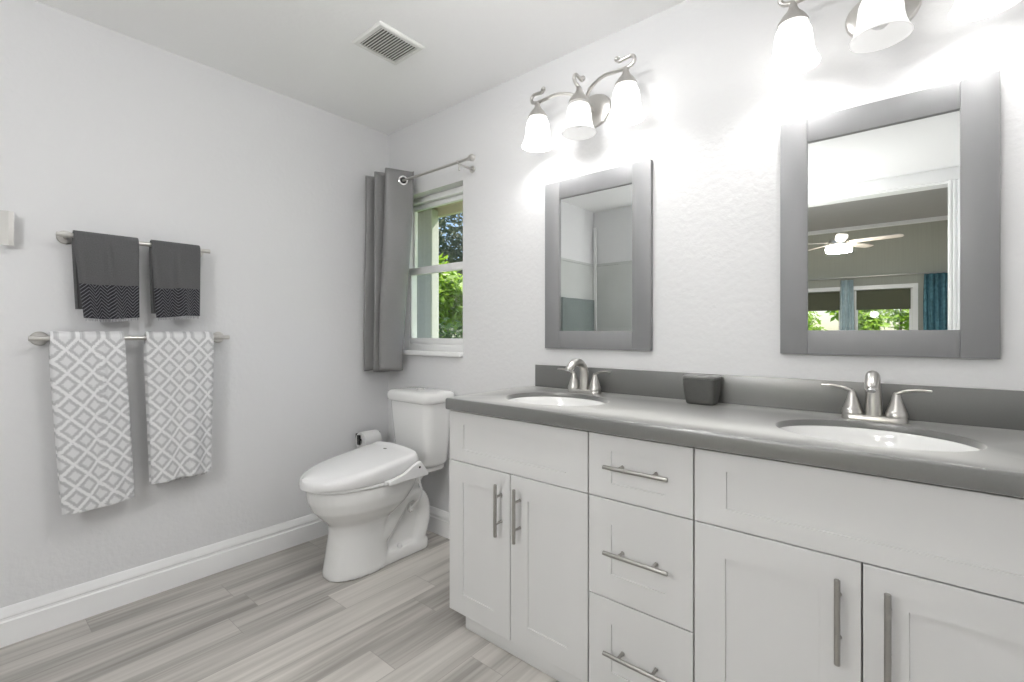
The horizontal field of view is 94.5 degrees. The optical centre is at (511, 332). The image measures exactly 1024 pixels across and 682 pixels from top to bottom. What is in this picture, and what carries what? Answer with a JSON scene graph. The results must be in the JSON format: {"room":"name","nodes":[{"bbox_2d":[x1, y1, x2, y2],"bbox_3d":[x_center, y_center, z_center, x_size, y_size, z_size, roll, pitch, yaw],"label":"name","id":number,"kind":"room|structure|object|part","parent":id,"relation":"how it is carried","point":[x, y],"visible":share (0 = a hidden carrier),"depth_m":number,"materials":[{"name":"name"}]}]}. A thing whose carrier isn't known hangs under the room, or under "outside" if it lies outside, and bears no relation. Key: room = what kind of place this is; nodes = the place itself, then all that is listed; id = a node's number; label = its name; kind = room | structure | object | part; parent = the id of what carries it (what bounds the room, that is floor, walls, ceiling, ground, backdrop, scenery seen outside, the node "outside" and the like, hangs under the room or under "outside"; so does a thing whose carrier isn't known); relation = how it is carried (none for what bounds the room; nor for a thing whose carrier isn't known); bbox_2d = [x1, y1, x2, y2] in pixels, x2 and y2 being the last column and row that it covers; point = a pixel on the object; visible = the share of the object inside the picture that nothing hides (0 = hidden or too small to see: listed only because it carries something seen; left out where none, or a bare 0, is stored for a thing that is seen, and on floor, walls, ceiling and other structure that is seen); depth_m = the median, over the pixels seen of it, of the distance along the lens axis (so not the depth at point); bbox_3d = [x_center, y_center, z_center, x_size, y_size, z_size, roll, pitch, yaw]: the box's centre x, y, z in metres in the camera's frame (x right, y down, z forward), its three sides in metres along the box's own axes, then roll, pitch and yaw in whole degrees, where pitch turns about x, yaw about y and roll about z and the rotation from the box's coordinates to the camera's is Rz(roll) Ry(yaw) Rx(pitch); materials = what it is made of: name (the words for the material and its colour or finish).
{"room":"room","nodes":[
{"label":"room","id":0,"kind":"room"},
{"bbox_2d":[149,240,200,320],"bbox_3d":[-1.492,-0.227,2.104,0.078,0.350,0.186,0,0,40],"label":"hand towel","id":1,"kind":"object","parent":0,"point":[174,268],"visible":1,"depth_m":2.09,"materials":[{"name":"grey fabric"}]},
{"bbox_2d":[144,331,213,484],"bbox_3d":[-1.480,0.328,2.116,0.092,0.667,0.255,0,0,40],"label":"bath towel","id":2,"kind":"object","parent":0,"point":[178,366],"visible":1,"depth_m":2.10,"materials":[{"name":"grey fabric"}]},
{"bbox_2d":[0,0,387,607],"bbox_3d":[-1.696,-0.058,2.106,0.150,2.440,2.910,0,0,40],"label":"wall","id":3,"kind":"structure","parent":0,"point":[103,130],"depth_m":2.17,"materials":[{"name":"white paint"}]},
{"bbox_2d":[0,210,13,245],"bbox_3d":[-1.874,-0.383,1.737,0.052,0.127,0.063,0,0,40],"label":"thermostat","id":4,"kind":"object","parent":3,"relation":"attached to","point":[6,217],"visible":1,"depth_m":1.73,"materials":[{"name":"white plastic"}]},
{"bbox_2d":[28,332,229,344],"bbox_3d":[-1.603,0.023,2.038,0.079,0.054,0.679,0,0,40],"label":"towel bar","id":5,"kind":"object","parent":3,"relation":"attached to","point":[36,338],"visible":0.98,"depth_m":1.84,"materials":[{"name":"silver metal"}]},
{"bbox_3d":[-1.806,0.023,1.811,0.060,0.054,0.054,0,0,40],"label":"post","id":6,"kind":"part","parent":5,"relation":"part of","materials":[{"name":"silver metal"}]},
{"bbox_2d":[49,331,134,514],"bbox_3d":[-1.675,0.347,1.896,0.073,0.705,0.256,0,0,40],"label":"bath towel","id":7,"kind":"object","parent":5,"relation":"hanging from","point":[88,369],"visible":1,"depth_m":1.87,"materials":[{"name":"grey fabric"}]},
{"bbox_3d":[-1.409,0.023,2.283,0.060,0.054,0.054,0,0,40],"label":"post","id":8,"kind":"part","parent":5,"relation":"part of","materials":[{"name":"silver metal"}]},
{"bbox_2d":[56,230,210,256],"bbox_3d":[-1.605,-0.379,2.035,0.079,0.054,0.522,0,0,40],"label":"towel bar","id":9,"kind":"object","parent":3,"relation":"attached to","point":[64,237],"visible":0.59,"depth_m":1.88,"materials":[{"name":"silver metal"}]},
{"bbox_3d":[-1.759,-0.379,1.868,0.060,0.054,0.054,0,0,40],"label":"post","id":10,"kind":"part","parent":9,"relation":"part of","materials":[{"name":"silver metal"}]},
{"bbox_2d":[72,230,139,321],"bbox_3d":[-1.645,-0.222,1.923,0.075,0.361,0.209,0,0,40],"label":"hand towel","id":11,"kind":"object","parent":9,"relation":"hanging from","point":[105,266],"visible":1,"depth_m":1.91,"materials":[{"name":"grey fabric"}]},
{"bbox_2d":[0,513,327,647],"bbox_3d":[-1.404,1.091,2.324,0.016,0.140,1.900,0,0,40],"label":"baseboard","id":12,"kind":"structure","parent":3,"relation":"attached to","point":[23,620],"depth_m":2.07,"materials":[{"name":"paint"}]},
{"bbox_2d":[356,431,379,444],"bbox_3d":[-0.891,0.633,2.866,0.103,0.058,0.146,0,0,40],"label":"toilet paper holder","id":13,"kind":"object","parent":3,"relation":"attached to","point":[359,440],"visible":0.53,"depth_m":2.79,"materials":[{"name":"metal"}]},
{"bbox_3d":[-0.921,0.633,2.826,0.019,0.058,0.104,0,0,-25],"label":"arm","id":14,"kind":"part","parent":13,"relation":"part of","materials":[{"name":"metal"}]},
{"bbox_2d":[356,429,381,447],"bbox_3d":[-0.860,0.644,2.841,0.109,0.109,0.110,0,0,40],"label":"toilet paper roll","id":15,"kind":"object","parent":13,"relation":"hanging from","point":[371,436],"visible":0.76,"depth_m":2.81,"materials":[{"name":"white paper"}]},
{"bbox_2d":[0,530,558,681],"bbox_3d":[-2.502,1.222,-2.076,7.200,0.120,10.350,0,0,40],"label":"floor","id":16,"kind":"structure","parent":0,"point":[275,617],"depth_m":1.82,"materials":[{"name":"grey wood"}]},
{"bbox_2d":[299,386,454,582],"bbox_3d":[-0.685,0.737,2.428,0.416,0.850,0.785,0,0,40],"label":"toilet","id":17,"kind":"object","parent":16,"relation":"on","point":[373,503],"visible":1,"depth_m":2.32,"materials":[{"name":"white ceramic"}]},
{"bbox_3d":[-0.762,0.720,2.355,0.384,0.014,0.537,0,0,40],"label":"seat","id":18,"kind":"part","parent":17,"relation":"part of","materials":[{"name":"white plastic"}]},
{"bbox_3d":[-0.778,0.651,2.335,0.390,0.120,0.524,0,0,40],"label":"seat lid","id":19,"kind":"part","parent":17,"relation":"part of","materials":[{"name":"white plastic"}]},
{"bbox_3d":[-0.693,0.945,2.437,0.377,0.434,0.723,0,0,40],"label":"bowl","id":20,"kind":"part","parent":17,"relation":"part of","materials":[{"name":"white ceramic"}]},
{"bbox_3d":[-0.509,0.686,2.333,0.020,0.080,0.235,0,0,40],"label":"panel","id":21,"kind":"part","parent":17,"relation":"part of","materials":[{"name":"white plastic"}]},
{"bbox_3d":[-0.512,0.553,2.652,0.352,0.348,0.194,0,0,40],"label":"tank","id":22,"kind":"part","parent":17,"relation":"part of","materials":[{"name":"white ceramic"}]},
{"bbox_3d":[-0.513,0.348,2.651,0.380,0.062,0.221,0,0,40],"label":"tank lid","id":23,"kind":"part","parent":17,"relation":"part of","materials":[{"name":"white ceramic"}]},
{"bbox_2d":[450,410,589,681],"bbox_3d":[0.153,0.732,1.876,0.639,0.859,0.577,0,0,40],"label":"base cabinet","id":24,"kind":"object","parent":16,"relation":"on","point":[519,490],"visible":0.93,"depth_m":1.65,"materials":[{"name":"paint"}]},
{"bbox_3d":[-0.123,0.802,1.796,0.316,0.593,0.019,0,0,40],"label":"door","id":25,"kind":"part","parent":24,"relation":"part of","materials":[{"name":"paint"}]},
{"bbox_3d":[-0.052,0.635,1.697,0.012,0.187,0.040,0,0,40],"label":"handle","id":26,"kind":"part","parent":24,"relation":"part of","materials":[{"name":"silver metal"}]},
{"bbox_3d":[0.015,0.635,1.641,0.012,0.187,0.040,0,0,40],"label":"handle","id":27,"kind":"part","parent":24,"relation":"part of","materials":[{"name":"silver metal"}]},
{"bbox_3d":[-0.001,0.406,1.693,0.636,0.192,0.019,0,0,40],"label":"drawer","id":28,"kind":"part","parent":24,"relation":"part of","materials":[{"name":"paint"}]},
{"bbox_3d":[0.122,0.802,1.590,0.316,0.593,0.019,0,0,40],"label":"door","id":29,"kind":"part","parent":24,"relation":"part of","materials":[{"name":"paint"}]},
{"bbox_2d":[445,364,1023,497],"bbox_3d":[0.585,0.227,1.520,1.753,0.150,0.565,0,0,40],"label":"countertop","id":30,"kind":"structure","parent":24,"relation":"on","point":[747,418],"depth_m":1.35,"materials":[{"name":"grey stone"}]},
{"bbox_2d":[509,396,605,405],"bbox_3d":[0.172,0.351,1.849,0.449,0.150,0.365,0,0,40],"label":"sink","id":31,"kind":"object","parent":30,"relation":"in","point":[541,400],"visible":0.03,"depth_m":2.02,"materials":[{"name":"white ceramic"}]},
{"bbox_2d":[557,358,609,394],"bbox_3d":[0.301,0.182,2.008,0.191,0.149,0.185,0,0,-4],"label":"faucet","id":32,"kind":"object","parent":30,"relation":"on","point":[574,386],"visible":1,"depth_m":1.99,"materials":[{"name":"silver metal"}]},
{"bbox_3d":[0.268,0.205,2.049,0.053,0.072,0.053,0,0,40],"label":"handle","id":33,"kind":"part","parent":32,"relation":"part of","materials":[{"name":"silver metal"}]},
{"bbox_3d":[0.272,0.176,1.973,0.043,0.137,0.154,0,0,40],"label":"spout","id":34,"kind":"part","parent":32,"relation":"part of","materials":[{"name":"silver metal"}]},
{"bbox_3d":[0.307,0.248,2.016,0.156,0.016,0.053,0,0,40],"label":"plate","id":35,"kind":"part","parent":32,"relation":"part of","materials":[{"name":"silver metal"}]},
{"bbox_3d":[0.347,0.205,1.983,0.053,0.072,0.053,0,0,40],"label":"handle","id":36,"kind":"part","parent":32,"relation":"part of","materials":[{"name":"silver metal"}]},
{"bbox_3d":[0.371,0.170,1.957,0.017,0.026,0.084,0,0,-43],"label":"lever","id":37,"kind":"part","parent":32,"relation":"part of","materials":[{"name":"silver metal"}]},
{"bbox_2d":[683,374,720,404],"bbox_3d":[0.686,0.205,1.711,0.115,0.102,0.089,0,0,40],"label":"canister","id":38,"kind":"object","parent":30,"relation":"on","point":[700,389],"visible":1,"depth_m":1.68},
{"bbox_3d":[0.686,0.160,1.711,0.115,0.011,0.089,0,0,40],"label":"lid","id":39,"kind":"part","parent":38,"relation":"part of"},
{"bbox_2d":[821,370,931,423],"bbox_3d":[1.052,0.182,1.377,0.185,0.149,0.191,0,0,-6],"label":"faucet","id":40,"kind":"object","parent":30,"relation":"on","point":[896,413],"visible":1,"depth_m":1.36,"materials":[{"name":"silver metal"}]},
{"bbox_3d":[0.990,0.170,1.437,0.084,0.026,0.017,0,0,34],"label":"lever","id":41,"kind":"part","parent":40,"relation":"part of","materials":[{"name":"silver metal"}]},
{"bbox_3d":[1.019,0.205,1.418,0.053,0.072,0.053,0,0,40],"label":"handle","id":42,"kind":"part","parent":40,"relation":"part of","materials":[{"name":"silver metal"}]},
{"bbox_3d":[1.023,0.176,1.342,0.043,0.137,0.154,0,0,40],"label":"spout","id":43,"kind":"part","parent":40,"relation":"part of","materials":[{"name":"silver metal"}]},
{"bbox_3d":[1.058,0.248,1.384,0.156,0.016,0.053,0,0,40],"label":"plate","id":44,"kind":"part","parent":40,"relation":"part of","materials":[{"name":"silver metal"}]},
{"bbox_3d":[1.098,0.205,1.351,0.053,0.072,0.053,0,0,40],"label":"handle","id":45,"kind":"part","parent":40,"relation":"part of","materials":[{"name":"silver metal"}]},
{"bbox_3d":[1.121,0.170,1.325,0.017,0.026,0.084,0,0,-43],"label":"lever","id":46,"kind":"part","parent":40,"relation":"part of","materials":[{"name":"silver metal"}]},
{"bbox_2d":[780,425,979,451],"bbox_3d":[0.918,0.351,1.215,0.449,0.150,0.365,0,0,40],"label":"sink","id":47,"kind":"object","parent":30,"relation":"in","point":[862,436],"visible":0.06,"depth_m":1.33,"materials":[{"name":"white ceramic"}]},
{"bbox_2d":[589,431,695,681],"bbox_3d":[0.523,0.732,1.565,0.325,0.859,0.577,0,0,40],"label":"base cabinet","id":48,"kind":"object","parent":16,"relation":"on","point":[642,492],"visible":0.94,"depth_m":1.37,"materials":[{"name":"paint"}]},
{"bbox_3d":[0.355,0.953,1.355,0.197,0.012,0.040,0,0,40],"label":"handle","id":49,"kind":"part","parent":48,"relation":"part of","materials":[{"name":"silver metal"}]},
{"bbox_3d":[0.355,0.655,1.355,0.197,0.012,0.040,0,0,40],"label":"handle","id":50,"kind":"part","parent":48,"relation":"part of","materials":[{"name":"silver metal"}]},
{"bbox_3d":[0.355,0.400,1.355,0.197,0.012,0.040,0,0,40],"label":"handle","id":51,"kind":"part","parent":48,"relation":"part of","materials":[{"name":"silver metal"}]},
{"bbox_3d":[0.369,0.953,1.382,0.322,0.288,0.019,0,0,40],"label":"drawer","id":52,"kind":"part","parent":48,"relation":"part of","materials":[{"name":"paint"}]},
{"bbox_3d":[0.369,0.656,1.382,0.322,0.300,0.019,0,0,40],"label":"drawer","id":53,"kind":"part","parent":48,"relation":"part of","materials":[{"name":"paint"}]},
{"bbox_3d":[0.369,0.406,1.382,0.322,0.192,0.019,0,0,40],"label":"drawer","id":54,"kind":"part","parent":48,"relation":"part of","materials":[{"name":"paint"}]},
{"bbox_2d":[695,448,1023,681],"bbox_3d":[0.926,0.732,1.226,0.726,0.859,0.577,0,0,40],"label":"base cabinet","id":55,"kind":"object","parent":16,"relation":"on","point":[804,573],"visible":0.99,"depth_m":1.05,"materials":[{"name":"paint"}]},
{"bbox_3d":[0.633,0.802,1.160,0.360,0.593,0.019,0,0,40],"label":"door","id":56,"kind":"part","parent":55,"relation":"part of","materials":[{"name":"paint"}]},
{"bbox_3d":[0.721,0.635,1.047,0.012,0.187,0.040,0,0,40],"label":"handle","id":57,"kind":"part","parent":55,"relation":"part of","materials":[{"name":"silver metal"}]},
{"bbox_3d":[0.772,0.406,1.043,0.723,0.192,0.019,0,0,40],"label":"drawer","id":58,"kind":"part","parent":55,"relation":"part of","materials":[{"name":"paint"}]},
{"bbox_3d":[0.788,0.635,0.991,0.012,0.187,0.040,0,0,40],"label":"handle","id":59,"kind":"part","parent":55,"relation":"part of","materials":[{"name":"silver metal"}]},
{"bbox_3d":[0.911,0.802,0.926,0.360,0.593,0.019,0,0,40],"label":"door","id":60,"kind":"part","parent":55,"relation":"part of","materials":[{"name":"paint"}]},
{"bbox_2d":[34,0,685,134],"bbox_3d":[-0.682,-1.338,0.888,3.270,0.120,3.470,0,0,40],"label":"ceiling","id":61,"kind":"structure","parent":0,"point":[304,51],"depth_m":2.04,"materials":[{"name":"white paint"}]},
{"bbox_2d":[351,21,424,64],"bbox_3d":[-0.547,-1.273,2.095,0.217,0.010,0.236,0,0,40],"label":"ceiling vent","id":62,"kind":"object","parent":61,"relation":"in","point":[381,40],"visible":1,"depth_m":2.08,"materials":[{"name":"metal"}]},
{"bbox_2d":[360,29,415,61],"bbox_3d":[-0.547,-1.271,2.095,0.171,0.007,0.181,0,0,40],"label":"grille","id":63,"kind":"object","parent":62,"relation":"attached to","point":[386,44],"depth_m":2.10,"materials":[{"name":"plastic"}]},
{"bbox_2d":[388,0,1023,512],"bbox_3d":[0.386,-0.058,2.159,2.970,2.440,0.150,0,0,40],"label":"wall","id":64,"kind":"structure","parent":0,"point":[712,108],"depth_m":1.79,"materials":[{"name":"white paint"}]},
{"bbox_2d":[403,186,462,356],"bbox_3d":[-0.470,-0.353,2.840,0.613,0.976,0.159,0,0,40],"label":"window","id":65,"kind":"structure","parent":64,"relation":"in","point":[446,347],"depth_m":2.92,"materials":[{"name":"paint"}]},
{"bbox_3d":[-0.510,0.122,2.792,0.613,0.026,0.034,0,0,40],"label":"sill","id":66,"kind":"part","parent":65,"relation":"part of","materials":[{"name":"paint"}]},
{"bbox_3d":[-0.453,-0.169,2.867,0.502,0.478,0.026,0,0,40],"label":"sash","id":67,"kind":"part","parent":65,"relation":"part of","materials":[{"name":"paint"}]},
{"bbox_3d":[-0.435,-0.589,2.888,0.502,0.432,0.026,0,0,40],"label":"sash","id":68,"kind":"part","parent":65,"relation":"part of","materials":[{"name":"paint"}]},
{"bbox_2d":[427,506,449,538],"bbox_3d":[-0.339,1.091,2.659,1.183,0.140,0.016,0,0,40],"label":"baseboard","id":69,"kind":"structure","parent":64,"relation":"attached to","point":[439,520],"depth_m":2.71,"materials":[{"name":"paint"}]},
{"bbox_2d":[402,154,474,181],"bbox_3d":[-0.490,-0.885,2.720,0.848,0.063,0.117,0,0,40],"label":"curtain rod","id":70,"kind":"object","parent":64,"relation":"attached to","point":[471,157],"visible":0.98,"depth_m":2.55,"materials":[{"name":"silver metal"}]},
{"bbox_2d":[364,168,413,371],"bbox_3d":[-0.749,-0.361,2.848,0.304,1.195,0.162,0,0,40],"label":"window curtain","id":71,"kind":"object","parent":70,"relation":"hanging from","point":[389,199],"visible":0.99,"depth_m":2.81,"materials":[{"name":"fabric"}]},
{"bbox_2d":[521,53,644,151],"bbox_3d":[0.296,-0.967,2.010,0.579,0.256,0.193,0,0,40],"label":"vanity light","id":72,"kind":"object","parent":64,"relation":"attached to","point":[585,113],"visible":1,"depth_m":1.97,"materials":[{"name":"white glass"}]},
{"bbox_3d":[0.116,-0.900,2.131,0.147,0.122,0.147,0,0,40],"label":"lamp shade","id":73,"kind":"part","parent":72,"relation":"part of","materials":[{"name":"white glass"}]},
{"bbox_3d":[0.198,-1.030,2.084,0.274,0.128,0.045,0,0,26],"label":"arm","id":74,"kind":"part","parent":72,"relation":"part of","materials":[{"name":"silver metal"}]},
{"bbox_3d":[0.281,-0.900,1.992,0.147,0.122,0.147,0,0,40],"label":"lamp shade","id":75,"kind":"part","parent":72,"relation":"part of","materials":[{"name":"white glass"}]},
{"bbox_3d":[0.289,-1.031,2.002,0.023,0.128,0.112,0,0,40],"label":"arm","id":76,"kind":"part","parent":72,"relation":"part of","materials":[{"name":"silver metal"}]},
{"bbox_3d":[0.386,-1.030,1.926,0.045,0.128,0.274,0,0,-36],"label":"arm","id":77,"kind":"part","parent":72,"relation":"part of","materials":[{"name":"silver metal"}]},
{"bbox_3d":[0.447,-0.900,1.853,0.147,0.122,0.147,0,0,40],"label":"lamp shade","id":78,"kind":"part","parent":72,"relation":"part of","materials":[{"name":"white glass"}]},
{"bbox_2d":[545,159,652,350],"bbox_3d":[0.361,-0.311,2.067,0.522,0.768,0.021,0,0,40],"label":"wall mirror","id":79,"kind":"object","parent":64,"relation":"attached to","point":[599,225],"visible":1,"depth_m":2.05,"materials":[{"name":"grey mirror"}]},
{"bbox_3d":[0.361,-0.655,2.067,0.361,0.080,0.021,0,0,40],"label":"rail","id":80,"kind":"part","parent":79,"relation":"part of","materials":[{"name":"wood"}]},
{"bbox_3d":[0.361,0.033,2.067,0.361,0.080,0.021,0,0,40],"label":"rail","id":81,"kind":"part","parent":79,"relation":"part of","materials":[{"name":"wood"}]},
{"bbox_2d":[560,184,631,330],"bbox_3d":[0.362,-0.311,2.068,0.374,0.620,0.004,0,0,40],"label":"mirror glass","id":82,"kind":"object","parent":79,"relation":"on","point":[596,220],"depth_m":2.06,"materials":[{"name":"silver mirror"}]},
{"bbox_2d":[535,364,1023,430],"bbox_3d":[0.774,0.204,1.718,1.719,0.104,0.018,0,0,40],"label":"backsplash","id":83,"kind":"structure","parent":64,"relation":"attached to","point":[979,407],"depth_m":1.53,"materials":[{"name":"grey stone"}]},
{"bbox_2d":[780,71,999,358],"bbox_3d":[1.110,-0.314,1.437,0.520,0.770,0.021,0,0,40],"label":"wall mirror","id":84,"kind":"object","parent":64,"relation":"attached to","point":[890,208],"visible":1,"depth_m":1.41,"materials":[{"name":"grey mirror"}]},
{"bbox_3d":[1.111,-0.660,1.437,0.363,0.078,0.021,0,0,40],"label":"rail","id":85,"kind":"part","parent":84,"relation":"part of","materials":[{"name":"wood"}]},
{"bbox_3d":[1.111,0.032,1.437,0.363,0.078,0.021,0,0,40],"label":"rail","id":86,"kind":"part","parent":84,"relation":"part of","materials":[{"name":"wood"}]},
{"bbox_2d":[808,110,959,329],"bbox_3d":[1.111,-0.314,1.438,0.376,0.626,0.004,0,0,40],"label":"mirror glass","id":87,"kind":"object","parent":84,"relation":"on","point":[884,194],"depth_m":1.42,"materials":[{"name":"silver mirror"}]},
{"bbox_2d":[767,0,1020,77],"bbox_3d":[1.063,-0.967,1.365,0.579,0.256,0.193,0,0,40],"label":"vanity light","id":88,"kind":"object","parent":64,"relation":"attached to","point":[872,25],"visible":1,"depth_m":1.40,"materials":[{"name":"white glass"}]},
{"bbox_3d":[0.965,-1.030,1.439,0.274,0.128,0.045,0,0,26],"label":"arm","id":89,"kind":"part","parent":88,"relation":"part of","materials":[{"name":"silver metal"}]},
{"bbox_3d":[0.883,-0.912,1.486,0.053,0.089,0.053,0,0,40],"label":"bulb","id":90,"kind":"part","parent":88,"relation":"part of","materials":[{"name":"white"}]},
{"bbox_3d":[0.883,-0.900,1.486,0.147,0.122,0.147,0,0,40],"label":"lamp shade","id":91,"kind":"part","parent":88,"relation":"part of","materials":[{"name":"white glass"}]},
{"bbox_3d":[1.048,-0.912,1.347,0.053,0.089,0.053,0,0,40],"label":"bulb","id":92,"kind":"part","parent":88,"relation":"part of","materials":[{"name":"white glass"}]},
{"bbox_3d":[1.048,-0.900,1.347,0.147,0.122,0.147,0,0,40],"label":"lamp shade","id":93,"kind":"part","parent":88,"relation":"part of","materials":[{"name":"white glass"}]},
{"bbox_3d":[1.214,-0.900,1.208,0.147,0.122,0.147,0,0,40],"label":"lamp shade","id":94,"kind":"part","parent":88,"relation":"part of","materials":[{"name":"white glass"}]},
{"label":"outside","id":95,"kind":"structure","parent":0,"visible":0},
{"bbox_3d":[-2.408,1.587,1.143,60.000,0.150,85.000,0,0,40],"label":"ground","id":96,"kind":"structure","parent":95,"visible":0},
{"bbox_2d":[417,209,438,337],"bbox_3d":[-1.646,0.197,5.095,2.480,2.630,0.090,0,0,40],"label":"wall","id":97,"kind":"structure","parent":96,"relation":"on","point":[428,220],"depth_m":4.31,"materials":[{"name":"paint"}]},
{"bbox_2d":[418,201,462,217],"bbox_3d":[-0.397,-1.148,3.535,8.000,0.180,0.930,0,0,40],"label":"trim","id":98,"kind":"structure","parent":97,"relation":"attached to","point":[457,207],"depth_m":4.23,"materials":[{"name":"beige wood"}]},
{"bbox_2d":[439,253,462,336],"bbox_3d":[-1.106,0.104,7.394,2.052,2.822,1.255,0,0,40],"label":"leafy shrub","id":99,"kind":"object","parent":96,"relation":"on","point":[450,284],"visible":0.31,"depth_m":6.90,"materials":[{"name":"green plant"}]},
{"bbox_2d":[439,213,462,337],"bbox_3d":[-0.800,-1.810,14.254,8.161,6.709,3.331,0,0,40],"label":"tree","id":100,"kind":"object","parent":96,"relation":"on","point":[457,244],"visible":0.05,"depth_m":14.06,"materials":[{"name":"green plant"}]},
{"bbox_2d":[439,317,462,337],"bbox_3d":[-1.148,0.609,5.899,2.531,1.857,0.978,0,0,40],"label":"hedge","id":101,"kind":"object","parent":96,"relation":"on","point":[447,334],"visible":0.03,"depth_m":5.53,"materials":[{"name":"green plant"}]}
]}

